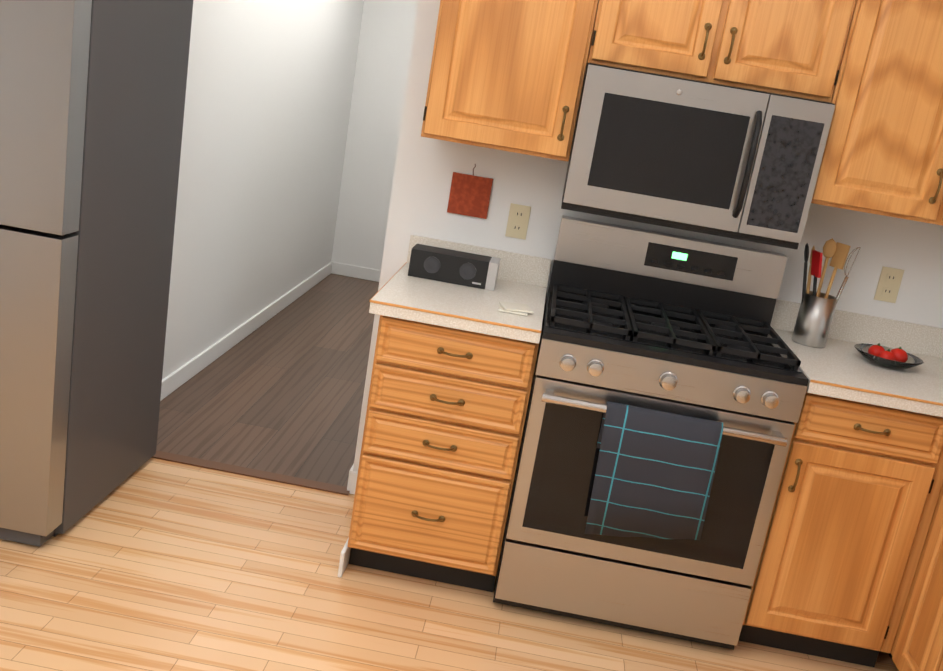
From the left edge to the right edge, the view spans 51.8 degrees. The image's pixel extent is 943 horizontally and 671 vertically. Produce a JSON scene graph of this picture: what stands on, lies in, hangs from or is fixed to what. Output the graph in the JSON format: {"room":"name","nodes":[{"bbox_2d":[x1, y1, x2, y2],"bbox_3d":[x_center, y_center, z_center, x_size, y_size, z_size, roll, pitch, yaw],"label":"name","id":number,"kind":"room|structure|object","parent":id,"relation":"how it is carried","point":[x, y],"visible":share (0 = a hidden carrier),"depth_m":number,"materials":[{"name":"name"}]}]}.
{"room":"kitchen","nodes":[
{"label":"kitchen","id":0,"kind":"room"},
{"bbox_2d":[162,0,363,379],"bbox_3d":[-1.109,-1.216,5.277,0.120,2.440,3.580,10,15,3],"label":"wall","id":1,"kind":"structure","parent":0,"point":[269,92],"depth_m":5.03,"materials":[{"name":"white paint"}]},
{"bbox_2d":[160,261,333,400],"bbox_3d":[-1.230,-0.083,5.572,0.014,0.090,3.580,10,15,3],"label":"baseboard","id":2,"kind":"structure","parent":1,"relation":"attached to","point":[180,376],"depth_m":5.20,"materials":[{"name":"white wood"}]},
{"bbox_2d":[331,0,417,269],"bbox_3d":[-0.380,-1.562,7.032,1.230,2.440,0.120,10,15,3],"label":"wall","id":3,"kind":"structure","parent":0,"point":[381,73],"depth_m":7.02,"materials":[{"name":"white paint"}]},
{"bbox_2d":[333,262,380,281],"bbox_3d":[-0.564,-0.423,7.266,0.930,0.090,0.014,10,15,3],"label":"baseboard","id":4,"kind":"structure","parent":3,"relation":"attached to","point":[348,270],"depth_m":7.28,"materials":[{"name":"white wood"}]},
{"bbox_2d":[0,273,897,670],"bbox_3d":[-0.422,0.718,3.348,4.940,0.050,8.340,10,15,3],"label":"floor","id":5,"kind":"structure","parent":0,"point":[152,564],"depth_m":3.02,"materials":[{"name":"brown wood"}]},
{"bbox_2d":[0,0,192,546],"bbox_3d":[-1.548,-0.377,3.077,0.910,1.818,0.861,10,15,3],"label":"fridge","id":6,"kind":"object","parent":5,"relation":"on","point":[92,98],"visible":1,"depth_m":2.86,"materials":[{"name":"silver metal"}]},
{"bbox_2d":[151,450,349,495],"bbox_3d":[-0.947,0.504,3.711,0.990,0.006,0.060,10,15,3],"label":"threshold strip","id":7,"kind":"object","parent":5,"relation":"on","point":[254,473],"depth_m":3.70,"materials":[{"name":"brown wood"}]},
{"bbox_2d":[347,315,540,591],"bbox_3d":[-0.076,0.321,3.234,0.478,0.873,0.657,10,15,3],"label":"drawers","id":8,"kind":"object","parent":5,"relation":"on","point":[446,411],"visible":0.96,"depth_m":2.94,"materials":[{"name":"brown wood"}]},
{"bbox_2d":[369,235,551,343],"bbox_3d":[-0.010,-0.166,3.106,0.503,0.139,0.654,10,15,3],"label":"countertop","id":9,"kind":"structure","parent":8,"relation":"on","point":[522,278],"depth_m":3.01,"materials":[{"name":"laminate"}]},
{"bbox_2d":[408,244,500,290],"bbox_3d":[-0.057,-0.229,3.248,0.290,0.092,0.114,10,15,3],"label":"speaker","id":10,"kind":"object","parent":9,"relation":"on","point":[454,267],"visible":1,"depth_m":3.20},
{"bbox_2d":[498,301,532,315],"bbox_3d":[0.135,-0.083,2.972,0.111,0.014,0.111,10,15,3],"label":"coaster","id":11,"kind":"object","parent":9,"relation":"on","point":[516,308],"visible":1,"depth_m":2.94,"materials":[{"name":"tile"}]},
{"bbox_2d":[493,215,808,649],"bbox_3d":[0.554,0.301,3.114,0.759,1.175,0.707,10,15,3],"label":"range","id":12,"kind":"object","parent":5,"relation":"on","point":[668,390],"visible":1,"depth_m":2.89,"materials":[{"name":"silver metal"}]},
{"bbox_2d":[584,401,723,540],"bbox_3d":[0.524,0.410,2.815,0.342,0.409,0.070,10,15,3],"label":"towel","id":13,"kind":"object","parent":12,"relation":"hanging from","point":[652,469],"depth_m":2.79,"materials":[{"name":"grey fabric"}]},
{"bbox_2d":[738,392,942,666],"bbox_3d":[1.137,0.542,3.164,0.458,0.873,0.657,10,15,3],"label":"base cabinet","id":14,"kind":"object","parent":5,"relation":"on","point":[858,492],"visible":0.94,"depth_m":2.87,"materials":[{"name":"brown wood"}]},
{"bbox_2d":[888,484,942,670],"bbox_3d":[1.623,0.668,2.996,0.657,0.873,0.908,10,15,3],"label":"base cabinet","id":15,"kind":"object","parent":5,"relation":"on","point":[917,644],"visible":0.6,"depth_m":2.77,"materials":[{"name":"brown wood"}]},
{"bbox_2d":[770,299,942,416],"bbox_3d":[1.194,0.054,3.037,0.405,0.139,0.654,10,15,3],"label":"countertop","id":16,"kind":"structure","parent":15,"relation":"on","point":[839,365],"depth_m":3.03,"materials":[{"name":"laminate"}]},
{"bbox_2d":[792,238,860,347],"bbox_3d":[1.135,-0.141,3.161,0.166,0.347,0.120,10,15,3],"label":"utensil crock","id":17,"kind":"object","parent":16,"relation":"on","point":[814,319],"visible":1,"depth_m":3.15,"materials":[{"name":"silver metal"}]},
{"bbox_2d":[854,343,923,368],"bbox_3d":[1.321,0.061,3.077,0.210,0.065,0.210,10,15,3],"label":"dish","id":18,"kind":"object","parent":16,"relation":"on","point":[891,358],"visible":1,"depth_m":3.05,"materials":[{"name":"black glass"}]},
{"bbox_2d":[897,320,942,350],"bbox_3d":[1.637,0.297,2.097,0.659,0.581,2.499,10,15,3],"label":"countertop","id":19,"kind":"structure","parent":15,"relation":"on","point":[934,334],"depth_m":3.31,"materials":[{"name":"laminate"}]},
{"bbox_2d":[939,659,942,670],"bbox_3d":[1.532,0.889,2.108,0.657,0.873,0.926,10,15,3],"label":"base cabinet","id":20,"kind":"object","parent":5,"relation":"on","point":[941,667],"depth_m":2.60,"materials":[{"name":"brown wood"}]},
{"bbox_2d":[353,0,942,471],"bbox_3d":[0.991,-0.355,3.360,2.550,2.440,0.120,10,15,3],"label":"wall","id":21,"kind":"structure","parent":0,"point":[425,168],"depth_m":3.33,"materials":[{"name":"white paint"}]},
{"bbox_2d":[338,537,350,577],"bbox_3d":[-0.381,0.649,3.356,0.013,0.090,0.615,10,15,3],"label":"baseboard","id":22,"kind":"structure","parent":21,"relation":"attached to","point":[344,557],"depth_m":3.05,"materials":[{"name":"white wood"}]},
{"bbox_2d":[347,464,357,493],"bbox_3d":[-0.426,0.471,3.995,0.018,0.090,0.696,10,15,3],"label":"baseboard","id":23,"kind":"structure","parent":21,"relation":"attached to","point":[352,479],"depth_m":3.66,"materials":[{"name":"white wood"}]},
{"bbox_2d":[447,164,492,218],"bbox_3d":[-0.002,-0.503,3.356,0.140,0.180,0.010,10,15,3],"label":"potholder","id":24,"kind":"object","parent":21,"relation":"attached to","point":[469,195],"visible":1,"depth_m":3.36,"materials":[{"name":"fabric"}]},
{"bbox_2d":[421,0,597,161],"bbox_3d":[0.139,-0.974,3.047,0.477,0.759,0.352,10,15,3],"label":"upper cabinet","id":25,"kind":"object","parent":21,"relation":"attached to","point":[506,75],"visible":1,"depth_m":2.94,"materials":[{"name":"brown wood"}]},
{"bbox_2d":[505,203,530,239],"bbox_3d":[0.162,-0.395,3.367,0.072,0.116,0.008,10,15,3],"label":"outlet","id":26,"kind":"object","parent":21,"relation":"attached to","point":[518,221],"visible":1,"depth_m":3.37,"materials":[{"name":"beige plastic"}]},
{"bbox_2d":[586,0,855,102],"bbox_3d":[0.759,-1.008,2.975,0.733,0.459,0.352,10,15,3],"label":"upper cabinet","id":27,"kind":"object","parent":21,"relation":"attached to","point":[793,48],"visible":0.98,"depth_m":2.86,"materials":[{"name":"brown wood"}]},
{"bbox_2d":[561,63,834,249],"bbox_3d":[0.684,-0.569,3.056,0.731,0.439,0.422,10,15,3],"label":"microwave","id":28,"kind":"object","parent":27,"relation":"attached to","point":[701,157],"visible":1,"depth_m":2.90,"materials":[{"name":"silver metal"}]},
{"bbox_2d":[811,0,942,225],"bbox_3d":[1.492,-0.727,2.969,0.803,0.759,0.352,10,15,3],"label":"upper cabinet","id":29,"kind":"object","parent":21,"relation":"attached to","point":[883,153],"visible":0.75,"depth_m":2.87,"materials":[{"name":"brown wood"}]},
{"bbox_2d":[874,266,903,302],"bbox_3d":[1.417,-0.172,3.294,0.072,0.116,0.008,10,15,3],"label":"outlet","id":30,"kind":"object","parent":21,"relation":"attached to","point":[888,285],"visible":1,"depth_m":3.29,"materials":[{"name":"beige plastic"}]}
]}

